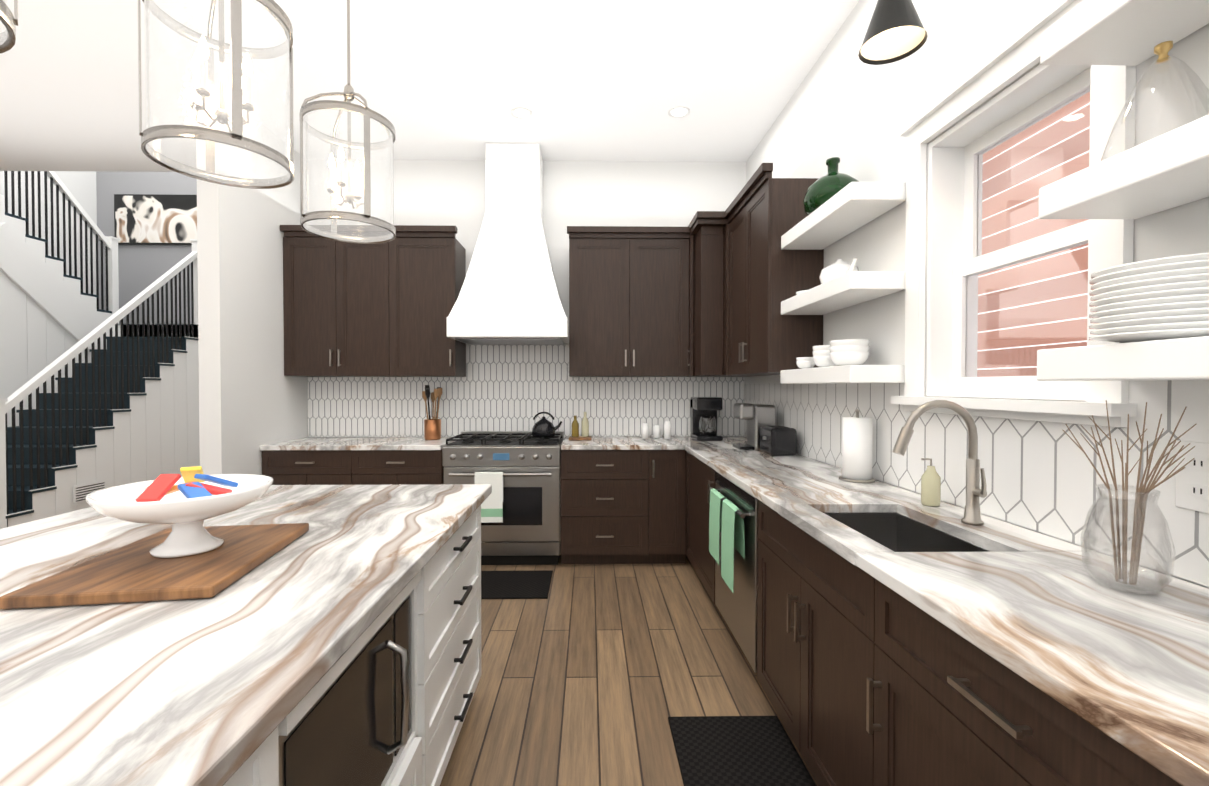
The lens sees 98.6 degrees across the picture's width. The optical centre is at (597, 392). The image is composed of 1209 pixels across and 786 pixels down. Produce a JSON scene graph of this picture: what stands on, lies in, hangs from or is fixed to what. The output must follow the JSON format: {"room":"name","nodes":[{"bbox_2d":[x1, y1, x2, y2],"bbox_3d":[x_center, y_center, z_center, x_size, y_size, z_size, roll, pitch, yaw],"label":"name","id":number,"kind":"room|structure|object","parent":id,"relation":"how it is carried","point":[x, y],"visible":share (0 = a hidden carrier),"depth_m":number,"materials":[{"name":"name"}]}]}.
{"room":"kitchen","nodes":[
{"label":"kitchen","id":0,"kind":"room"},
{"bbox_2d":[0,171,96,294],"bbox_3d":[-7.711,-1.745,6.361,0.200,6.000,3.160,0,1,-1],"label":"wall","id":1,"kind":"structure","parent":0,"point":[80,186],"depth_m":7.47,"materials":[{"name":"white paint"}]},
{"bbox_2d":[96,171,196,323],"bbox_3d":[-5.261,-1.768,8.078,5.150,6.000,0.200,0,1,-1],"label":"wall","id":2,"kind":"structure","parent":0,"point":[141,268],"depth_m":7.95,"materials":[{"name":"grey paint"}]},
{"bbox_2d":[114,194,196,244],"bbox_3d":[-6.659,-2.642,7.922,1.350,0.750,0.040,0,1,-1],"label":"art","id":3,"kind":"object","parent":2,"relation":"attached to","point":[147,219],"visible":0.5,"depth_m":7.90,"materials":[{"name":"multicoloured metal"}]},
{"bbox_2d":[196,89,307,474],"bbox_3d":[-2.561,-1.737,5.778,0.180,6.000,4.880,0,1,-1],"label":"wall","id":4,"kind":"structure","parent":0,"point":[252,398],"depth_m":3.58,"materials":[{"name":"white paint"}]},
{"bbox_2d":[0,0,858,171],"bbox_3d":[-3.425,-1.966,0.621,9.900,0.100,8.040,0,1,-1],"label":"ceiling","id":5,"kind":"structure","parent":0,"point":[599,80],"depth_m":3.17,"materials":[{"name":"white paint"}]},
{"bbox_2d":[0,0,17,52],"bbox_3d":[-1.228,-1.293,0.843,0.368,1.247,0.368,0,1,-1],"label":"pendant light","id":6,"kind":"object","parent":5,"relation":"hanging from","point":[8,21],"visible":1,"depth_m":0.97,"materials":[{"name":"silver metal"}]},
{"bbox_2d":[138,0,293,188],"bbox_3d":[-1.118,-1.302,1.544,0.368,1.247,0.368,0,1,-1],"label":"pendant light","id":7,"kind":"object","parent":5,"relation":"hanging from","point":[203,68],"visible":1,"depth_m":1.54,"materials":[{"name":"clear glass"}]},
{"bbox_2d":[299,0,395,243],"bbox_3d":[-1.058,-1.312,2.215,0.368,1.247,0.368,0,1,-1],"label":"pendant light","id":8,"kind":"object","parent":5,"relation":"hanging from","point":[349,94],"visible":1,"depth_m":2.21,"materials":[{"name":"clear glass"}]},
{"bbox_2d":[668,106,689,117],"bbox_3d":[0.571,-1.954,3.621,0.150,0.004,0.150,0,1,-1],"label":"recessed light","id":9,"kind":"object","parent":5,"relation":"in","point":[680,112],"visible":1,"depth_m":3.62,"materials":[{"name":"white paint"}]},
{"bbox_2d":[307,159,745,437],"bbox_3d":[-0.493,-0.345,4.562,3.920,3.250,0.290,0,1,-1],"label":"wall","id":10,"kind":"structure","parent":0,"point":[508,387],"depth_m":4.42,"materials":[{"name":"white paint"}]},
{"bbox_2d":[282,231,399,376],"bbox_3d":[-2.006,-0.694,4.224,0.879,1.116,0.347,0,1,-1],"label":"upper cabinet","id":11,"kind":"object","parent":10,"relation":"attached to","point":[341,300],"depth_m":4.06,"materials":[{"name":"brown wood"}]},
{"bbox_2d":[396,231,465,376],"bbox_3d":[-1.402,-0.694,4.233,0.577,1.116,0.347,0,1,-1],"label":"upper cabinet","id":12,"kind":"object","parent":10,"relation":"attached to","point":[431,265],"depth_m":4.07,"materials":[{"name":"brown wood"}]},
{"bbox_2d":[447,143,568,344],"bbox_3d":[-0.666,-1.183,4.102,0.886,1.557,0.598,0,1,-1],"label":"range hood","id":13,"kind":"object","parent":10,"relation":"attached to","point":[508,294],"visible":0.9,"depth_m":3.98,"materials":[{"name":"white paint"}]},
{"bbox_2d":[307,345,743,437],"bbox_3d":[-0.595,0.137,4.426,3.705,1.090,0.007,0,1,-1],"label":"backsplash","id":14,"kind":"structure","parent":10,"relation":"attached to","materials":[{"name":"tile"}]},
{"bbox_2d":[568,231,619,376],"bbox_3d":[0.045,-0.694,4.254,0.537,1.116,0.347,0,1,-1],"label":"upper cabinet","id":15,"kind":"object","parent":10,"relation":"attached to","point":[594,256],"depth_m":4.09,"materials":[{"name":"brown wood"}]},
{"bbox_2d":[620,231,679,376],"bbox_3d":[0.468,-0.694,4.240,0.555,1.116,0.388,0,1,-1],"label":"upper cabinet","id":16,"kind":"object","parent":10,"relation":"attached to","point":[649,260],"depth_m":4.09,"materials":[{"name":"brown wood"}]},
{"bbox_2d":[440,554,817,785],"bbox_3d":[-3.451,1.339,2.446,9.900,0.060,11.600,0,1,-1],"label":"floor","id":17,"kind":"structure","parent":0,"point":[595,674],"depth_m":2.37,"materials":[{"name":"brown wood"}]},
{"bbox_2d":[0,171,199,528],"bbox_3d":[-5.134,-0.940,6.266,4.944,4.392,3.444,0,1,-1],"label":"staircase","id":18,"kind":"structure","parent":17,"relation":"on","point":[93,397],"depth_m":5.95,"materials":[{"name":"white paint"}]},
{"bbox_2d":[73,480,105,502],"bbox_3d":[-5.304,1.028,5.440,0.009,0.180,0.350,0,1,-1],"label":"vent grille","id":19,"kind":"object","parent":18,"relation":"attached to","point":[81,489],"depth_m":5.39,"materials":[{"name":"white metal"}]},
{"bbox_2d":[262,451,359,484],"bbox_3d":[-2.086,0.850,4.096,0.713,0.873,0.623,0,1,-1],"label":"base cabinet","id":20,"kind":"object","parent":17,"relation":"on","point":[285,467],"depth_m":3.78,"materials":[{"name":"brown wood"}]},
{"bbox_2d":[260,437,459,450],"bbox_3d":[-1.792,0.394,4.085,1.301,0.035,0.643,0,1,-1],"label":"countertop","id":21,"kind":"structure","parent":20,"relation":"on","point":[308,443],"depth_m":3.83,"materials":[{"name":"white stone"}]},
{"bbox_2d":[422,385,441,439],"bbox_3d":[-1.325,0.154,4.188,0.155,0.438,0.185,0,1,-1],"label":"utensil crock","id":22,"kind":"object","parent":21,"relation":"on","point":[432,428],"visible":1,"depth_m":4.15,"materials":[{"name":"orange metal"}]},
{"bbox_2d":[220,492,491,785],"bbox_3d":[-0.953,0.904,0.297,1.032,0.868,3.940,0,1,-1],"label":"kitchen island","id":23,"kind":"object","parent":17,"relation":"on","point":[446,593],"depth_m":1.56,"materials":[{"name":"white paint"}]},
{"bbox_2d":[0,484,491,785],"bbox_3d":[-1.112,0.449,0.273,1.356,0.040,4.010,0,1,-1],"label":"island countertop","id":24,"kind":"structure","parent":23,"relation":"on","point":[178,692],"depth_m":0.89,"materials":[{"name":"white stone"}]},
{"bbox_2d":[0,523,308,609],"bbox_3d":[-1.004,0.401,1.269,0.380,0.025,0.500,0,1,-9],"label":"cutting board","id":25,"kind":"object","parent":24,"relation":"on","point":[135,571],"visible":0.94,"depth_m":1.13,"materials":[{"name":"brown wood"}]},
{"bbox_2d":[86,466,272,557],"bbox_3d":[-1.014,0.288,1.288,0.360,0.196,0.360,0,1,-1],"label":"pedestal bowl","id":26,"kind":"object","parent":25,"relation":"on","point":[188,502],"visible":0.98,"depth_m":1.24,"materials":[{"name":"white ceramic"}]},
{"bbox_2d":[278,593,411,785],"bbox_3d":[-0.717,0.737,1.118,0.529,0.414,0.630,0,1,-1],"label":"microwave","id":27,"kind":"object","parent":23,"relation":"in","point":[353,727],"visible":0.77,"depth_m":1.11,"materials":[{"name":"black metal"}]},
{"bbox_2d":[360,447,443,484],"bbox_3d":[-1.496,0.850,4.105,0.715,0.873,0.623,0,1,-1],"label":"base cabinet","id":28,"kind":"object","parent":17,"relation":"on","point":[376,467],"depth_m":3.79,"materials":[{"name":"brown wood"}]},
{"bbox_2d":[442,431,563,564],"bbox_3d":[-0.706,0.806,4.081,0.856,0.960,0.688,0,1,-1],"label":"range","id":29,"kind":"object","parent":17,"relation":"on","point":[519,472],"visible":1,"depth_m":3.81,"materials":[{"name":"silver metal"}]},
{"bbox_2d":[532,412,561,436],"bbox_3d":[-0.395,0.242,4.087,0.242,0.192,0.190,0,1,-1],"label":"kettle","id":30,"kind":"object","parent":29,"relation":"on","point":[543,427],"visible":1,"depth_m":4.03,"materials":[{"name":"black metal"}]},
{"bbox_2d":[481,570,552,598],"bbox_3d":[-0.692,1.288,3.506,0.750,0.011,0.480,0,1,-1],"label":"area rug","id":31,"kind":"object","parent":17,"relation":"on","point":[515,584],"visible":0.52,"depth_m":3.48,"materials":[{"name":"black rubber"}]},
{"bbox_2d":[561,440,659,563],"bbox_3d":[0.081,0.849,4.129,0.709,0.873,0.623,0,1,-1],"label":"base cabinet","id":32,"kind":"object","parent":17,"relation":"on","point":[610,500],"depth_m":3.82,"materials":[{"name":"brown wood"}]},
{"bbox_2d":[561,437,683,450],"bbox_3d":[0.179,0.393,4.114,0.898,0.035,0.643,0,1,-1],"label":"countertop","id":33,"kind":"structure","parent":32,"relation":"on","point":[596,443],"depth_m":3.83,"materials":[{"name":"white stone"}]},
{"bbox_2d":[569,412,590,439],"bbox_3d":[-0.137,0.262,4.191,0.180,0.221,0.180,0,1,-1],"label":"bottle","id":34,"kind":"object","parent":33,"relation":"on","point":[584,430],"visible":1,"depth_m":4.17,"materials":[{"name":"yellow glass"}]},
{"bbox_2d":[642,423,648,438],"bbox_3d":[0.392,0.310,4.249,0.058,0.125,0.058,0,1,-16],"label":"spice jar","id":35,"kind":"object","parent":33,"relation":"on","point":[645,428],"depth_m":4.22,"materials":[{"name":"white ceramic"}]},
{"bbox_2d":[653,425,659,437],"bbox_3d":[0.491,0.319,4.291,0.058,0.105,0.058,0,1,-16],"label":"spice jar","id":36,"kind":"object","parent":33,"relation":"on","point":[656,430],"depth_m":4.27,"materials":[{"name":"white ceramic"}]},
{"bbox_2d":[664,421,670,438],"bbox_3d":[0.572,0.300,4.232,0.058,0.145,0.058,0,1,-16],"label":"spice jar","id":37,"kind":"object","parent":33,"relation":"on","point":[667,425],"depth_m":4.21,"materials":[{"name":"white ceramic"}]},
{"bbox_2d":[660,450,685,563],"bbox_3d":[0.520,0.849,4.135,0.293,0.873,0.623,0,1,-1],"label":"base cabinet","id":38,"kind":"object","parent":17,"relation":"on","point":[672,463],"depth_m":3.83,"materials":[{"name":"brown wood"}]},
{"bbox_2d":[668,716,815,785],"bbox_3d":[0.512,1.313,1.574,0.440,0.013,1.040,0,1,-1],"label":"area rug","id":39,"kind":"object","parent":17,"relation":"on","point":[735,750],"visible":0.96,"depth_m":1.88,"materials":[{"name":"black rubber"}]},
{"bbox_2d":[686,452,826,603],"bbox_3d":[0.966,0.859,3.390,0.612,0.873,0.866,0,1,-1],"label":"base cabinet","id":40,"kind":"object","parent":17,"relation":"on","point":[777,535],"depth_m":2.96,"materials":[{"name":"brown wood"}]},
{"bbox_2d":[709,471,757,672],"bbox_3d":[0.925,0.820,2.594,0.624,0.763,0.714,0,1,-1],"label":"dishwasher","id":41,"kind":"object","parent":40,"relation":"in","point":[733,529],"visible":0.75,"depth_m":2.45,"materials":[{"name":"silver metal"}]},
{"bbox_2d":[671,436,950,515],"bbox_3d":[0.960,0.406,3.178,0.632,0.035,2.538,0,1,-1],"label":"countertop","id":42,"kind":"structure","parent":40,"relation":"on","point":[796,485],"depth_m":2.26,"materials":[{"name":"white stone"}]},
{"bbox_2d":[690,397,722,440],"bbox_3d":[0.873,0.203,4.175,0.200,0.340,0.280,0,1,-1],"label":"drip coffee maker","id":43,"kind":"object","parent":42,"relation":"on","point":[703,418],"visible":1,"depth_m":4.17,"materials":[{"name":"black plastic"}]},
{"bbox_2d":[733,403,774,449],"bbox_3d":[1.081,0.226,3.623,0.240,0.310,0.250,0,1,-1],"label":"pod coffee maker","id":44,"kind":"object","parent":42,"relation":"on","point":[756,416],"visible":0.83,"depth_m":3.51,"materials":[{"name":"silver metal"}]},
{"bbox_2d":[760,425,796,455],"bbox_3d":[1.141,0.299,3.300,0.170,0.172,0.240,0,1,-1],"label":"toaster","id":45,"kind":"object","parent":42,"relation":"on","point":[778,440],"visible":1,"depth_m":3.18,"materials":[{"name":"black plastic"}]},
{"bbox_2d":[839,409,874,482],"bbox_3d":[1.190,0.235,2.380,0.150,0.325,0.150,0,1,-1],"label":"paper towel roll","id":46,"kind":"object","parent":42,"relation":"on","point":[857,436],"visible":1,"depth_m":2.33,"materials":[{"name":"white paper"}]},
{"bbox_2d":[921,458,940,505],"bbox_3d":[1.205,0.320,1.881,0.065,0.169,0.058,0,1,-1],"label":"soap dispenser","id":47,"kind":"object","parent":42,"relation":"on","point":[930,486],"visible":1,"depth_m":1.86,"materials":[{"name":"beige"}]},
{"bbox_2d":[757,556,854,785],"bbox_3d":[0.991,1.018,1.757,0.612,0.600,0.900,0,1,-1],"label":"base cabinet","id":48,"kind":"object","parent":17,"relation":"on","point":[804,602],"depth_m":1.68,"materials":[{"name":"brown wood"}]},
{"bbox_2d":[851,568,1174,785],"bbox_3d":[1.003,0.893,0.916,0.612,0.873,0.904,0,1,-1],"label":"base cabinet","id":49,"kind":"object","parent":17,"relation":"on","point":[905,637],"depth_m":1.04,"materials":[{"name":"brown wood"}]},
{"bbox_2d":[892,400,986,524],"bbox_3d":[1.069,0.215,1.613,0.283,0.386,0.100,0,1,-1],"label":"faucet","id":50,"kind":"object","parent":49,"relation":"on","point":[974,494],"visible":1,"depth_m":1.62,"materials":[{"name":"silver metal"}]},
{"bbox_2d":[851,548,1208,785],"bbox_3d":[1.009,0.452,-0.170,0.632,0.035,3.060,0,1,-1],"label":"countertop","id":51,"kind":"structure","parent":49,"relation":"on","point":[1132,668],"depth_m":0.92,"materials":[{"name":"white stone"}]},
{"bbox_2d":[1063,400,1195,594],"bbox_3d":[1.147,0.216,1.118,0.196,0.398,0.231,0,1,-1],"label":"vase","id":52,"kind":"object","parent":51,"relation":"on","point":[1139,508],"visible":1,"depth_m":1.10,"materials":[{"name":"clear glass"}]},
{"bbox_2d":[745,0,1208,588],"bbox_3d":[1.425,-0.292,0.716,0.200,3.250,8.040,0,1,-1],"label":"wall","id":53,"kind":"structure","parent":0,"point":[849,108],"depth_m":2.29,"materials":[{"name":"white paint"}]},
{"bbox_2d":[680,211,727,376],"bbox_3d":[0.967,-0.714,4.090,0.609,1.160,0.701,0,1,-1],"label":"upper cabinet","id":54,"kind":"object","parent":53,"relation":"attached to","point":[704,293],"depth_m":3.85,"materials":[{"name":"brown wood"}]},
{"bbox_2d":[728,167,823,376],"bbox_3d":[1.113,-0.692,3.405,0.336,1.136,0.898,0,1,-1],"label":"upper cabinet","id":55,"kind":"object","parent":53,"relation":"attached to","point":[762,341],"depth_m":2.96,"materials":[{"name":"brown wood"}]},
{"bbox_2d":[780,182,905,383],"bbox_3d":[1.166,-0.465,2.559,0.238,0.835,0.794,0,1,-1],"label":"shelf","id":56,"kind":"object","parent":53,"relation":"attached to","point":[850,207],"visible":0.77,"depth_m":2.32,"materials":[{"name":"white paint"}]},
{"bbox_2d":[796,357,803,368],"bbox_3d":[1.133,-0.160,2.823,0.094,0.065,0.098,0,1,-1],"label":"bowl","id":57,"kind":"object","parent":56,"relation":"on","point":[799,360],"depth_m":2.80,"materials":[{"name":"white ceramic"}]},
{"bbox_2d":[804,346,818,368],"bbox_3d":[1.166,-0.180,2.623,0.144,0.112,0.149,-1,1,-34],"label":"bowl","id":58,"kind":"object","parent":56,"relation":"on","point":[809,362],"depth_m":2.64,"materials":[{"name":"white ceramic"}]},
{"bbox_2d":[803,157,858,214],"bbox_3d":[1.152,-1.011,2.542,0.270,0.255,0.270,0,1,-1],"label":"bottle","id":59,"kind":"object","parent":56,"relation":"on","point":[825,188],"visible":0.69,"depth_m":2.47,"materials":[{"name":"green glass"}]},
{"bbox_2d":[819,258,858,283],"bbox_3d":[1.168,-0.579,2.498,0.180,0.132,0.292,0,1,-1],"label":"teapot","id":60,"kind":"object","parent":56,"relation":"on","point":[838,268],"visible":0.69,"depth_m":2.45,"materials":[{"name":"white ceramic"}]},
{"bbox_2d":[819,339,869,366],"bbox_3d":[1.169,-0.182,2.413,0.163,0.121,0.168,-1,1,-34],"label":"bowl","id":61,"kind":"object","parent":56,"relation":"on","point":[845,352],"depth_m":2.36,"materials":[{"name":"white ceramic"}]},
{"bbox_2d":[858,0,926,64],"bbox_3d":[1.093,-1.375,1.726,0.427,0.448,0.200,0,1,-1],"label":"light","id":62,"kind":"object","parent":53,"relation":"attached to","point":[896,31],"visible":1,"depth_m":1.74,"materials":[{"name":"black metal"}]},
{"bbox_2d":[744,380,1208,586],"bbox_3d":[1.319,0.197,0.675,0.007,0.448,7.548,0,1,-1],"label":"backsplash","id":63,"kind":"structure","parent":53,"relation":"attached to","point":[1042,477],"depth_m":1.55,"materials":[{"name":"tile"}]},
{"bbox_2d":[1176,440,1208,512],"bbox_3d":[1.305,0.182,1.085,0.008,0.150,0.170,0,1,-1],"label":"electrical outlet plate","id":64,"kind":"object","parent":63,"relation":"attached to","point":[1192,485],"visible":0.98,"depth_m":1.14,"materials":[{"name":"white plastic"}]},
{"bbox_2d":[891,0,1136,426],"bbox_3d":[1.368,-0.506,1.712,0.263,1.170,0.920,0,1,-1],"label":"window","id":65,"kind":"structure","parent":53,"relation":"in","point":[958,262],"depth_m":1.79,"materials":[{"name":"white paint"}]},
{"bbox_2d":[1037,0,1208,380],"bbox_3d":[1.207,-0.427,-0.225,0.238,0.835,2.970,0,1,-1],"label":"shelf","id":66,"kind":"object","parent":53,"relation":"attached to","point":[1166,171],"visible":1,"depth_m":1.10,"materials":[{"name":"white paint"}]},
{"bbox_2d":[1089,253,1208,342],"bbox_3d":[1.184,-0.181,1.064,0.260,0.156,0.260,0,1,-1],"label":"plate stack","id":67,"kind":"object","parent":66,"relation":"on","point":[1165,298],"visible":0.96,"depth_m":1.01,"materials":[{"name":"white ceramic"}]},
{"bbox_2d":[1101,41,1208,160],"bbox_3d":[1.194,-0.617,1.098,0.200,0.246,0.200,0,1,-1],"label":"glass cloche","id":68,"kind":"object","parent":66,"relation":"on","point":[1162,50],"visible":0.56,"depth_m":1.09,"materials":[{"name":"clear glass"}]},
{"label":"outside","id":69,"kind":"structure","parent":0,"visible":0},
{"bbox_2d":[977,92,1089,376],"bbox_3d":[4.684,-1.191,2.432,0.230,6.000,13.000,0,1,-1],"label":"brick house","id":70,"kind":"structure","parent":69,"point":[1050,273],"depth_m":5.45,"materials":[{"name":"red brick"}]}
]}

